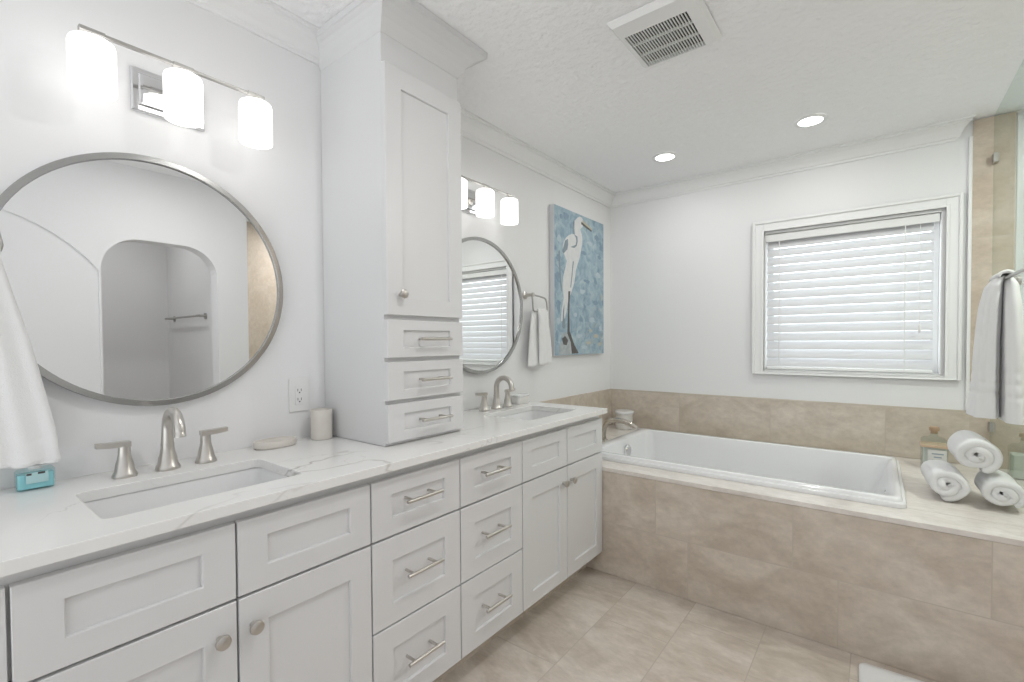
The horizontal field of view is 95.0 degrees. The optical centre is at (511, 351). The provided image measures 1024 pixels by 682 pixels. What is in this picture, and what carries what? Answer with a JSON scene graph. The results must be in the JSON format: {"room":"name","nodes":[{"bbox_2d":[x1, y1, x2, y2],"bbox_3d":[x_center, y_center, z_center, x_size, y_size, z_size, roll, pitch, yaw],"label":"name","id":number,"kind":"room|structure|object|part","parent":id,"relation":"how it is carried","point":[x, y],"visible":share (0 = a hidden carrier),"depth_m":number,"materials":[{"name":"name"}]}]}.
{"room":"bathroom","nodes":[
{"label":"bathroom","id":0,"kind":"room"},
{"bbox_2d":[0,0,610,489],"bbox_3d":[-0.683,0.010,2.004,0.100,2.430,4.916,1,1,38],"label":"wall","id":1,"kind":"structure","parent":0,"point":[43,121],"depth_m":1.59,"materials":[{"name":"white paint"}]},
{"bbox_2d":[0,233,3,250],"bbox_3d":[-1.301,-0.297,1.069,0.070,0.129,0.187,1,1,38],"label":"towel ring","id":2,"kind":"object","parent":1,"relation":"attached to","point":[1,240],"visible":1,"depth_m":1.12,"materials":[{"name":"silver metal"}]},
{"bbox_2d":[0,249,60,468],"bbox_3d":[-1.265,0.004,1.079,0.050,0.562,0.315,1,2,45],"label":"hand towel","id":3,"kind":"object","parent":2,"relation":"hanging from","point":[28,433],"visible":1,"depth_m":1.13,"materials":[{"name":"white fabric"}]},
{"bbox_2d":[0,152,282,405],"bbox_3d":[-1.062,-0.206,1.409,0.030,0.736,0.736,1,1,38],"label":"round mirror","id":4,"kind":"object","parent":1,"relation":"attached to","point":[135,279],"visible":0.93,"depth_m":1.36,"materials":[{"name":"silver metal"}]},
{"bbox_2d":[66,23,272,148],"bbox_3d":[-0.984,-0.750,1.383,0.177,0.161,0.496,1,1,38],"label":"vanity light","id":5,"kind":"object","parent":1,"relation":"attached to","point":[176,97],"visible":1,"depth_m":1.33,"materials":[{"name":"white glass"}]},
{"bbox_3d":[-1.075,-0.731,1.201,0.096,0.131,0.096,1,1,38],"label":"lamp shade","id":6,"kind":"part","parent":5,"relation":"part of","materials":[{"name":"white glass"}]},
{"bbox_3d":[-0.952,-0.735,1.359,0.096,0.131,0.096,1,1,38],"label":"lamp shade","id":7,"kind":"part","parent":5,"relation":"part of","materials":[{"name":"white glass"}]},
{"bbox_3d":[-0.828,-0.738,1.516,0.096,0.131,0.096,1,1,38],"label":"lamp shade","id":8,"kind":"part","parent":5,"relation":"part of","materials":[{"name":"white glass"}]},
{"bbox_2d":[185,0,319,64],"bbox_3d":[-1.424,-1.133,0.894,0.080,0.092,2.300,1,1,38],"label":"trim","id":9,"kind":"structure","parent":1,"relation":"attached to","point":[268,20],"depth_m":1.64,"materials":[{"name":"white paint"}]},
{"bbox_2d":[289,378,308,411],"bbox_3d":[-0.801,0.164,1.764,0.008,0.124,0.075,1,1,38],"label":"wall outlet","id":10,"kind":"object","parent":1,"relation":"attached to","point":[298,388],"visible":1,"depth_m":1.76,"materials":[{"name":"white plastic"}]},
{"bbox_2d":[295,385,303,404],"bbox_3d":[-0.799,0.164,1.763,0.003,0.072,0.033,1,1,38],"label":"receptacle","id":11,"kind":"object","parent":10,"relation":"attached to","point":[299,389],"depth_m":1.76,"materials":[{"name":"white plastic"}]},
{"bbox_2d":[461,175,517,224],"bbox_3d":[-0.169,-0.776,2.425,0.177,0.161,0.496,1,1,38],"label":"vanity light","id":12,"kind":"object","parent":1,"relation":"attached to","point":[480,203],"visible":0.74,"depth_m":2.43,"materials":[{"name":"white glass"}]},
{"bbox_3d":[-0.260,-0.756,2.243,0.096,0.131,0.096,1,1,38],"label":"lamp shade","id":13,"kind":"part","parent":12,"relation":"part of","materials":[{"name":"white glass"}]},
{"bbox_3d":[-0.179,-0.809,2.432,0.116,0.079,0.036,1,1,38],"label":"arm","id":14,"kind":"part","parent":12,"relation":"part of","materials":[{"name":"silver metal"}]},
{"bbox_3d":[-0.137,-0.760,2.401,0.096,0.131,0.096,1,1,38],"label":"lamp shade","id":15,"kind":"part","parent":12,"relation":"part of","materials":[{"name":"white glass"}]},
{"bbox_3d":[-0.014,-0.764,2.558,0.096,0.131,0.096,1,1,38],"label":"lamp shade","id":16,"kind":"part","parent":12,"relation":"part of","materials":[{"name":"white glass"}]},
{"bbox_2d":[459,237,522,373],"bbox_3d":[-0.171,-0.246,2.549,0.030,0.736,0.736,1,1,38],"label":"round mirror","id":17,"kind":"object","parent":1,"relation":"attached to","point":[492,301],"visible":0.62,"depth_m":2.58,"materials":[{"name":"silver metal"}]},
{"bbox_2d":[522,291,547,311],"bbox_3d":[0.149,-0.307,2.925,0.070,0.129,0.187,1,1,38],"label":"towel ring","id":18,"kind":"object","parent":1,"relation":"attached to","point":[525,294],"visible":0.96,"depth_m":2.87,"materials":[{"name":"silver metal"}]},
{"bbox_3d":[0.106,-0.346,2.870,0.070,0.048,0.048,1,1,38],"label":"post","id":19,"kind":"part","parent":18,"relation":"part of","materials":[{"name":"silver metal"}]},
{"bbox_2d":[528,308,551,366],"bbox_3d":[0.177,-0.089,2.913,0.056,0.364,0.227,1,1,38],"label":"hand towel","id":20,"kind":"object","parent":18,"relation":"hanging from","point":[539,350],"visible":1,"depth_m":2.89,"materials":[{"name":"white fabric"}]},
{"bbox_2d":[461,107,614,208],"bbox_3d":[0.169,-1.183,2.933,0.080,0.092,2.156,1,1,38],"label":"trim","id":21,"kind":"structure","parent":1,"relation":"attached to","point":[474,128],"depth_m":2.85,"materials":[{"name":"white paint"}]},
{"bbox_2d":[549,204,603,355],"bbox_3d":[0.480,-0.476,3.371,0.039,1.000,0.703,1,1,38],"label":"painting","id":22,"kind":"object","parent":1,"relation":"attached to","point":[575,240],"visible":0.99,"depth_m":3.30,"materials":[{"name":"blue fabric"}]},
{"bbox_2d":[541,389,611,425],"bbox_3d":[0.441,0.464,3.359,0.010,0.294,1.216,1,1,38],"label":"trim","id":23,"kind":"structure","parent":1,"relation":"attached to","point":[603,398],"depth_m":3.58,"materials":[{"name":"beige stone"}]},
{"bbox_2d":[271,0,1023,192],"bbox_3d":[0.787,-1.221,0.825,3.850,0.060,4.916,1,1,38],"label":"ceiling","id":24,"kind":"structure","parent":0,"point":[554,76],"depth_m":2.07,"materials":[{"name":"white paint"}]},
{"bbox_2d":[607,0,721,67],"bbox_3d":[0.576,-1.195,1.757,0.314,0.025,0.340,1,1,38],"label":"ceiling vent","id":25,"kind":"object","parent":24,"relation":"in","point":[655,32],"visible":1,"depth_m":1.73,"materials":[{"name":"white plastic"}]},
{"bbox_2d":[652,152,677,161],"bbox_3d":[0.970,-1.231,2.975,0.156,0.008,0.156,1,1,38],"label":"recessed light","id":26,"kind":"object","parent":24,"relation":"in","point":[664,156],"visible":1,"depth_m":2.96,"materials":[{"name":"white plastic"}]},
{"bbox_2d":[793,113,827,127],"bbox_3d":[1.588,-1.225,2.496,0.156,0.008,0.156,1,1,38],"label":"recessed light","id":27,"kind":"object","parent":24,"relation":"in","point":[811,120],"visible":1,"depth_m":2.48,"materials":[{"name":"white glass"}]},
{"bbox_2d":[439,567,936,681],"bbox_3d":[0.802,1.268,0.875,3.850,0.060,4.916,1,1,38],"label":"floor","id":28,"kind":"structure","parent":0,"point":[598,626],"depth_m":1.93,"materials":[{"name":"beige tile"}]},
{"bbox_2d":[0,478,371,681],"bbox_3d":[-0.852,0.805,1.244,0.577,0.873,0.770,1,1,38],"label":"sink cabinet","id":29,"kind":"object","parent":28,"relation":"on","point":[280,591],"visible":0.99,"depth_m":1.05,"materials":[{"name":"white paint"}]},
{"bbox_3d":[-0.759,0.858,0.964,0.020,0.543,0.359,1,1,38],"label":"door","id":30,"kind":"part","parent":29,"relation":"part of","materials":[{"name":"white paint"}]},
{"bbox_3d":[-0.652,0.654,1.055,0.032,0.033,0.033,1,1,38],"label":"knob","id":31,"kind":"part","parent":29,"relation":"part of","materials":[{"name":"silver metal"}]},
{"bbox_3d":[-0.608,0.652,1.112,0.032,0.033,0.033,1,1,38],"label":"knob","id":32,"kind":"part","parent":29,"relation":"part of","materials":[{"name":"silver metal"}]},
{"bbox_3d":[-0.534,0.851,1.252,0.020,0.543,0.363,1,1,38],"label":"door","id":33,"kind":"part","parent":29,"relation":"part of","materials":[{"name":"white paint"}]},
{"bbox_2d":[367,454,460,681],"bbox_3d":[-0.496,0.793,1.691,0.587,0.873,0.373,1,1,38],"label":"drawer cabinet","id":34,"kind":"object","parent":28,"relation":"on","point":[415,514],"visible":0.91,"depth_m":1.52,"materials":[{"name":"white paint"}]},
{"bbox_2d":[0,401,606,577],"bbox_3d":[-0.406,0.340,1.813,0.574,0.026,2.254,1,1,38],"label":"countertop","id":35,"kind":"structure","parent":34,"relation":"on","point":[46,525],"depth_m":1.22,"materials":[{"name":"white stone"}]},
{"bbox_2d":[14,464,55,490],"bbox_3d":[-1.199,0.314,1.179,0.043,0.060,0.071,1,1,38],"label":"box","id":36,"kind":"object","parent":35,"relation":"on","point":[40,478],"visible":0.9,"depth_m":1.17,"materials":[{"name":"teal cardboard"}]},
{"bbox_2d":[94,407,227,478],"bbox_3d":[-0.960,0.248,1.326,0.152,0.183,0.316,1,1,38],"label":"widespread faucet","id":37,"kind":"object","parent":35,"relation":"on","point":[172,419],"visible":1,"depth_m":1.33,"materials":[{"name":"silver metal"}]},
{"bbox_3d":[-1.071,0.257,1.259,0.027,0.027,0.074,1,1,38],"label":"lever","id":38,"kind":"part","parent":37,"relation":"part of","materials":[{"name":"silver metal"}]},
{"bbox_3d":[-1.057,0.305,1.279,0.057,0.072,0.057,1,1,38],"label":"handle","id":39,"kind":"part","parent":37,"relation":"part of","materials":[{"name":"silver metal"}]},
{"bbox_3d":[-0.960,0.248,1.326,0.152,0.183,0.062,1,1,38],"label":"spout","id":40,"kind":"part","parent":37,"relation":"part of","materials":[{"name":"silver metal"}]},
{"bbox_3d":[-0.936,0.302,1.433,0.057,0.072,0.057,1,1,38],"label":"handle","id":41,"kind":"part","parent":37,"relation":"part of","materials":[{"name":"silver metal"}]},
{"bbox_3d":[-0.922,0.252,1.450,0.027,0.027,0.074,1,1,38],"label":"lever","id":42,"kind":"part","parent":37,"relation":"part of","materials":[{"name":"silver metal"}]},
{"bbox_2d":[84,467,286,518],"bbox_3d":[-0.817,0.440,1.219,0.339,0.144,0.487,1,1,38],"label":"undermount sink","id":43,"kind":"object","parent":35,"relation":"in","point":[125,504],"visible":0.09,"depth_m":1.30,"materials":[{"name":"white ceramic"}]},
{"bbox_2d":[253,436,296,449],"bbox_3d":[-0.828,0.320,1.641,0.090,0.024,0.146,1,1,38],"label":"soap dish","id":44,"kind":"object","parent":35,"relation":"on","point":[282,441],"visible":1,"depth_m":1.62,"materials":[{"name":"white ceramic"}]},
{"bbox_2d":[310,408,331,439],"bbox_3d":[-0.719,0.274,1.769,0.078,0.111,0.078,1,1,38],"label":"tumbler","id":45,"kind":"object","parent":35,"relation":"on","point":[321,418],"visible":1,"depth_m":1.74,"materials":[{"name":"white ceramic"}]},
{"bbox_2d":[316,0,486,446],"bbox_3d":[-0.433,-0.439,1.856,0.467,1.528,0.502,1,1,38],"label":"cabinet","id":46,"kind":"object","parent":35,"relation":"on","point":[390,70],"visible":0.99,"depth_m":1.71,"materials":[{"name":"white paint"}]},
{"bbox_3d":[-0.438,-1.147,1.841,0.467,0.111,0.502,1,1,38],"label":"crown","id":47,"kind":"part","parent":46,"relation":"part of","materials":[{"name":"white paint"}]},
{"bbox_3d":[-0.379,-0.200,1.630,0.032,0.033,0.033,1,1,38],"label":"knob","id":48,"kind":"part","parent":46,"relation":"part of","materials":[{"name":"silver metal"}]},
{"bbox_3d":[-0.322,-0.558,1.740,0.019,0.857,0.368,1,1,38],"label":"door","id":49,"kind":"part","parent":46,"relation":"part of","materials":[{"name":"white paint"}]},
{"bbox_3d":[-0.318,0.101,1.753,0.019,0.133,0.368,1,1,38],"label":"drawer","id":50,"kind":"part","parent":46,"relation":"part of","materials":[{"name":"white paint"}]},
{"bbox_3d":[-0.319,-0.046,1.750,0.019,0.132,0.368,1,1,38],"label":"drawer","id":51,"kind":"part","parent":46,"relation":"part of","materials":[{"name":"white paint"}]},
{"bbox_3d":[-0.317,0.247,1.756,0.019,0.132,0.368,1,1,38],"label":"drawer","id":52,"kind":"part","parent":46,"relation":"part of","materials":[{"name":"white paint"}]},
{"bbox_3d":[-0.290,0.101,1.747,0.050,0.012,0.148,1,1,38],"label":"handle","id":53,"kind":"part","parent":46,"relation":"part of","materials":[{"name":"silver metal"}]},
{"bbox_3d":[-0.290,-0.047,1.744,0.050,0.012,0.148,1,1,38],"label":"handle","id":54,"kind":"part","parent":46,"relation":"part of","materials":[{"name":"silver metal"}]},
{"bbox_3d":[-0.289,0.247,1.750,0.050,0.012,0.148,1,1,38],"label":"handle","id":55,"kind":"part","parent":46,"relation":"part of","materials":[{"name":"silver metal"}]},
{"bbox_2d":[475,375,514,411],"bbox_3d":[-0.049,0.219,2.506,0.152,0.183,0.316,1,1,38],"label":"widespread faucet","id":56,"kind":"object","parent":35,"relation":"on","point":[496,404],"visible":1,"depth_m":2.51,"materials":[{"name":"silver metal"}]},
{"bbox_3d":[-0.160,0.227,2.439,0.027,0.027,0.074,1,1,38],"label":"lever","id":57,"kind":"part","parent":56,"relation":"part of","materials":[{"name":"silver metal"}]},
{"bbox_3d":[-0.145,0.276,2.458,0.057,0.072,0.057,1,1,38],"label":"handle","id":58,"kind":"part","parent":56,"relation":"part of","materials":[{"name":"silver metal"}]},
{"bbox_3d":[-0.049,0.219,2.506,0.152,0.183,0.062,1,1,38],"label":"spout","id":59,"kind":"part","parent":56,"relation":"part of","materials":[{"name":"silver metal"}]},
{"bbox_3d":[-0.025,0.272,2.613,0.057,0.072,0.057,1,1,38],"label":"handle","id":60,"kind":"part","parent":56,"relation":"part of","materials":[{"name":"silver metal"}]},
{"bbox_3d":[-0.011,0.223,2.630,0.027,0.027,0.074,1,1,38],"label":"lever","id":61,"kind":"part","parent":56,"relation":"part of","materials":[{"name":"silver metal"}]},
{"bbox_2d":[511,393,529,403],"bbox_3d":[0.049,0.278,2.761,0.071,0.054,0.116,1,1,38],"label":"soap box","id":62,"kind":"object","parent":35,"relation":"on","point":[519,398],"visible":1,"depth_m":2.73,"materials":[{"name":"white ceramic"}]},
{"bbox_3d":[0.049,0.258,2.761,0.071,0.013,0.116,1,1,38],"label":"lid","id":63,"kind":"part","parent":62,"relation":"part of","materials":[{"name":"white ceramic"}]},
{"bbox_2d":[501,410,560,419],"bbox_3d":[0.103,0.411,2.407,0.348,0.144,0.487,1,1,38],"label":"undermount sink","id":64,"kind":"object","parent":35,"relation":"in","point":[532,414],"visible":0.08,"depth_m":2.61,"materials":[{"name":"white ceramic"}]},
{"bbox_3d":[-0.308,0.477,1.536,0.020,0.176,0.368,1,1,38],"label":"drawer","id":65,"kind":"part","parent":34,"relation":"part of","materials":[{"name":"white paint"}]},
{"bbox_3d":[-0.307,0.706,1.541,0.020,0.268,0.368,1,1,38],"label":"drawer","id":66,"kind":"part","parent":34,"relation":"part of","materials":[{"name":"white paint"}]},
{"bbox_3d":[-0.305,0.980,1.546,0.020,0.269,0.368,1,1,38],"label":"drawer","id":67,"kind":"part","parent":34,"relation":"part of","materials":[{"name":"white paint"}]},
{"bbox_3d":[-0.291,0.464,1.514,0.050,0.012,0.146,1,1,38],"label":"handle","id":68,"kind":"part","parent":34,"relation":"part of","materials":[{"name":"silver metal"}]},
{"bbox_3d":[-0.289,0.696,1.519,0.050,0.012,0.146,1,1,38],"label":"handle","id":69,"kind":"part","parent":34,"relation":"part of","materials":[{"name":"silver metal"}]},
{"bbox_3d":[-0.288,0.975,1.524,0.050,0.012,0.146,1,1,38],"label":"handle","id":70,"kind":"part","parent":34,"relation":"part of","materials":[{"name":"silver metal"}]},
{"bbox_2d":[442,437,522,678],"bbox_3d":[-0.267,0.786,1.985,0.587,0.873,0.372,1,1,38],"label":"drawer cabinet","id":71,"kind":"object","parent":28,"relation":"on","point":[490,476],"visible":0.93,"depth_m":1.81,"materials":[{"name":"white paint"}]},
{"bbox_3d":[-0.079,0.469,1.830,0.020,0.176,0.367,1,1,38],"label":"drawer","id":72,"kind":"part","parent":71,"relation":"part of","materials":[{"name":"white paint"}]},
{"bbox_3d":[-0.077,0.699,1.834,0.020,0.268,0.367,1,1,38],"label":"drawer","id":73,"kind":"part","parent":71,"relation":"part of","materials":[{"name":"white paint"}]},
{"bbox_3d":[-0.075,0.973,1.840,0.020,0.269,0.367,1,1,38],"label":"drawer","id":74,"kind":"part","parent":71,"relation":"part of","materials":[{"name":"white paint"}]},
{"bbox_3d":[-0.064,0.689,1.807,0.050,0.012,0.146,1,1,38],"label":"handle","id":75,"kind":"part","parent":71,"relation":"part of","materials":[{"name":"silver metal"}]},
{"bbox_3d":[-0.065,0.457,1.803,0.050,0.012,0.146,1,1,38],"label":"handle","id":76,"kind":"part","parent":71,"relation":"part of","materials":[{"name":"silver metal"}]},
{"bbox_3d":[-0.062,0.968,1.813,0.050,0.012,0.146,1,1,38],"label":"handle","id":77,"kind":"part","parent":71,"relation":"part of","materials":[{"name":"silver metal"}]},
{"bbox_2d":[505,416,601,629],"bbox_3d":[0.067,0.775,2.420,0.577,0.873,0.726,1,1,38],"label":"sink cabinet","id":78,"kind":"object","parent":28,"relation":"on","point":[561,484],"visible":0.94,"depth_m":2.21,"materials":[{"name":"white paint"}]},
{"bbox_3d":[0.149,0.829,2.125,0.020,0.543,0.355,1,1,38],"label":"door","id":79,"kind":"part","parent":78,"relation":"part of","materials":[{"name":"white paint"}]},
{"bbox_3d":[0.254,0.625,2.216,0.032,0.033,0.033,1,1,38],"label":"knob","id":80,"kind":"part","parent":78,"relation":"part of","materials":[{"name":"silver metal"}]},
{"bbox_3d":[0.299,0.623,2.272,0.032,0.033,0.033,1,1,38],"label":"knob","id":81,"kind":"part","parent":78,"relation":"part of","materials":[{"name":"silver metal"}]},
{"bbox_3d":[0.372,0.822,2.411,0.020,0.543,0.361,1,1,38],"label":"door","id":82,"kind":"part","parent":78,"relation":"part of","materials":[{"name":"white paint"}]},
{"bbox_2d":[586,425,1023,681],"bbox_3d":[1.656,0.912,2.410,3.096,0.580,1.206,1,1,38],"label":"tub surround","id":83,"kind":"object","parent":28,"relation":"on","point":[932,588],"visible":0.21,"depth_m":1.92,"materials":[{"name":"beige tile"}]},
{"bbox_2d":[602,417,638,441],"bbox_3d":[0.666,0.527,3.173,0.395,0.171,0.332,1,1,38],"label":"tub spout","id":84,"kind":"object","parent":83,"relation":"on","point":[626,422],"visible":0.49,"depth_m":3.14,"materials":[{"name":"silver metal"}]},
{"bbox_2d":[615,409,633,429],"bbox_3d":[0.876,0.532,3.657,0.144,0.140,0.144,1,1,38],"label":"candle jar","id":85,"kind":"object","parent":83,"relation":"on","point":[627,414],"visible":0.75,"depth_m":3.60,"materials":[{"name":"white glass"}]},
{"bbox_3d":[0.876,0.473,3.656,0.144,0.022,0.144,1,1,38],"label":"lid","id":86,"kind":"part","parent":85,"relation":"part of","materials":[{"name":"white ceramic"}]},
{"bbox_2d":[600,428,906,508],"bbox_3d":[1.268,0.822,2.696,1.500,0.475,0.913,1,1,38],"label":"bathtub","id":87,"kind":"object","parent":83,"relation":"in","point":[874,479],"visible":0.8,"depth_m":2.78,"materials":[{"name":"white ceramic"}]},
{"bbox_3d":[0.768,0.659,3.104,0.019,0.084,0.084,1,1,38],"label":"overflow plate","id":88,"kind":"part","parent":87,"relation":"part of","materials":[{"name":"silver metal"}]},
{"bbox_2d":[920,426,947,465],"bbox_3d":[2.220,0.506,2.466,0.107,0.222,0.107,1,1,38],"label":"bottle","id":89,"kind":"object","parent":83,"relation":"on","point":[930,450],"visible":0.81,"depth_m":2.44,"materials":[{"name":"grey glass"}]},
{"bbox_2d":[921,460,970,501],"bbox_3d":[1.887,0.562,2.045,0.133,0.131,0.256,0,1,35],"label":"rolled towel","id":90,"kind":"object","parent":83,"relation":"on","point":[945,479],"visible":1,"depth_m":1.96,"materials":[{"name":"white fabric"}]},
{"bbox_2d":[988,152,999,431],"bbox_3d":[2.161,-0.296,1.994,0.022,1.845,1.194,1,1,38],"label":"glass panel","id":91,"kind":"object","parent":83,"relation":"on","point":[995,157],"visible":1,"depth_m":2.44,"materials":[{"name":"glass"}]},
{"bbox_2d":[1004,268,1023,284],"bbox_3d":[1.842,-0.290,1.651,0.068,0.040,0.920,1,1,38],"label":"towel bar","id":92,"kind":"object","parent":91,"relation":"attached to","point":[1019,277],"visible":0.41,"depth_m":1.83,"materials":[{"name":"grey metal"}]},
{"bbox_2d":[966,269,1023,424],"bbox_3d":[2.011,-0.023,1.950,0.165,0.615,0.278,1,1,38],"label":"bath towel","id":93,"kind":"object","parent":92,"relation":"hanging from","point":[998,348],"visible":0.97,"depth_m":1.91,"materials":[{"name":"white fabric"}]},
{"bbox_2d":[974,470,1023,507],"bbox_3d":[1.994,0.556,1.917,0.128,0.106,0.236,1,1,38],"label":"rolled towel","id":94,"kind":"object","parent":83,"relation":"on","point":[998,487],"visible":0.99,"depth_m":1.85,"materials":[{"name":"white fabric"}]},
{"bbox_2d":[947,430,1002,473],"bbox_3d":[1.960,0.423,1.992,0.147,0.142,0.259,1,1,38],"label":"rolled towel","id":95,"kind":"object","parent":94,"relation":"on","point":[969,448],"visible":1,"depth_m":1.91,"materials":[{"name":"white fabric"}]},
{"bbox_2d":[1007,433,1023,478],"bbox_3d":[2.493,0.509,2.279,0.104,0.222,0.104,1,1,38],"label":"bottle","id":96,"kind":"object","parent":83,"relation":"on","point":[1016,459],"visible":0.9,"depth_m":2.27,"materials":[{"name":"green glass"}]},
{"bbox_2d":[858,663,923,681],"bbox_3d":[1.306,1.216,1.358,0.483,0.018,0.800,0,1,36],"label":"bath mat","id":97,"kind":"object","parent":28,"relation":"on","point":[866,672],"visible":1,"depth_m":1.73,"materials":[{"name":"white fabric"}]},
{"bbox_2d":[611,110,1023,463],"bbox_3d":[2.329,-0.023,2.732,3.750,2.430,0.140,1,1,38],"label":"wall","id":98,"kind":"structure","parent":0,"point":[681,265],"depth_m":3.27,"materials":[{"name":"white paint"}]},
{"bbox_2d":[612,389,968,463],"bbox_3d":[1.644,0.460,3.184,2.102,0.294,0.010,1,1,38],"label":"tile backsplash","id":99,"kind":"structure","parent":98,"relation":"attached to","point":[896,431],"depth_m":3.02,"materials":[{"name":"beige tile"}]},
{"bbox_2d":[611,115,975,208],"bbox_3d":[1.609,-1.196,3.126,2.113,0.092,0.080,1,1,38],"label":"trim","id":100,"kind":"structure","parent":98,"relation":"attached to","point":[951,130],"depth_m":2.94,"materials":[{"name":"white paint"}]},
{"bbox_2d":[752,192,963,380],"bbox_3d":[2.073,-0.353,2.906,1.028,1.014,0.168,1,1,38],"label":"window","id":101,"kind":"structure","parent":98,"relation":"in","point":[953,203],"depth_m":2.69,"materials":[{"name":"white paint"}]},
{"bbox_2d":[766,213,939,372],"bbox_3d":[2.056,-0.326,2.898,0.863,0.896,0.087,1,1,38],"label":"window blind","id":102,"kind":"object","parent":101,"relation":"attached to","point":[887,345],"visible":1,"depth_m":2.87,"materials":[{"name":"white plastic"}]},
{"bbox_3d":[1.784,-0.313,3.119,0.005,0.840,0.074,1,1,38],"label":"ladder cord","id":103,"kind":"part","parent":102,"relation":"part of","materials":[{"name":"white fabric"}]},
{"bbox_3d":[2.056,0.113,2.917,0.835,0.018,0.052,1,1,38],"label":"rail","id":104,"kind":"part","parent":102,"relation":"part of","materials":[{"name":"white plastic"}]},
{"bbox_3d":[2.284,-0.308,2.728,0.005,0.840,0.074,1,1,38],"label":"ladder cord","id":105,"kind":"part","parent":102,"relation":"part of","materials":[{"name":"white fabric"}]},
{"bbox_3d":[2.309,-0.414,2.653,0.016,0.615,0.015,1,1,38],"label":"pull cord","id":106,"kind":"part","parent":102,"relation":"part of","materials":[{"name":"white fabric"}]},
{"bbox_3d":[2.102,-0.328,2.953,0.868,0.900,0.030,1,1,38],"label":"sash","id":107,"kind":"part","parent":101,"relation":"part of","materials":[{"name":"white plastic"}]},
{"bbox_2d":[965,136,972,409],"bbox_3d":[2.459,-0.416,2.522,0.016,1.469,0.016,1,1,38],"label":"trim","id":108,"kind":"structure","parent":98,"relation":"attached to","point":[970,153],"depth_m":2.52,"materials":[{"name":"white paint"}]},
{"bbox_2d":[969,111,1023,469],"bbox_3d":[2.856,-0.303,2.217,0.988,1.844,0.012,1,1,38],"label":"shower wall tile","id":109,"kind":"structure","parent":98,"relation":"attached to","point":[994,186],"depth_m":2.46,"materials":[{"name":"beige tile"}]},
{"bbox_2d":[1015,113,1023,316],"bbox_3d":[2.892,-0.555,2.241,0.685,1.305,0.120,1,1,38],"label":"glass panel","id":110,"kind":"structure","parent":98,"relation":"in","point":[1019,259],"depth_m":2.39,"materials":[{"name":"clear glass"}]}
]}

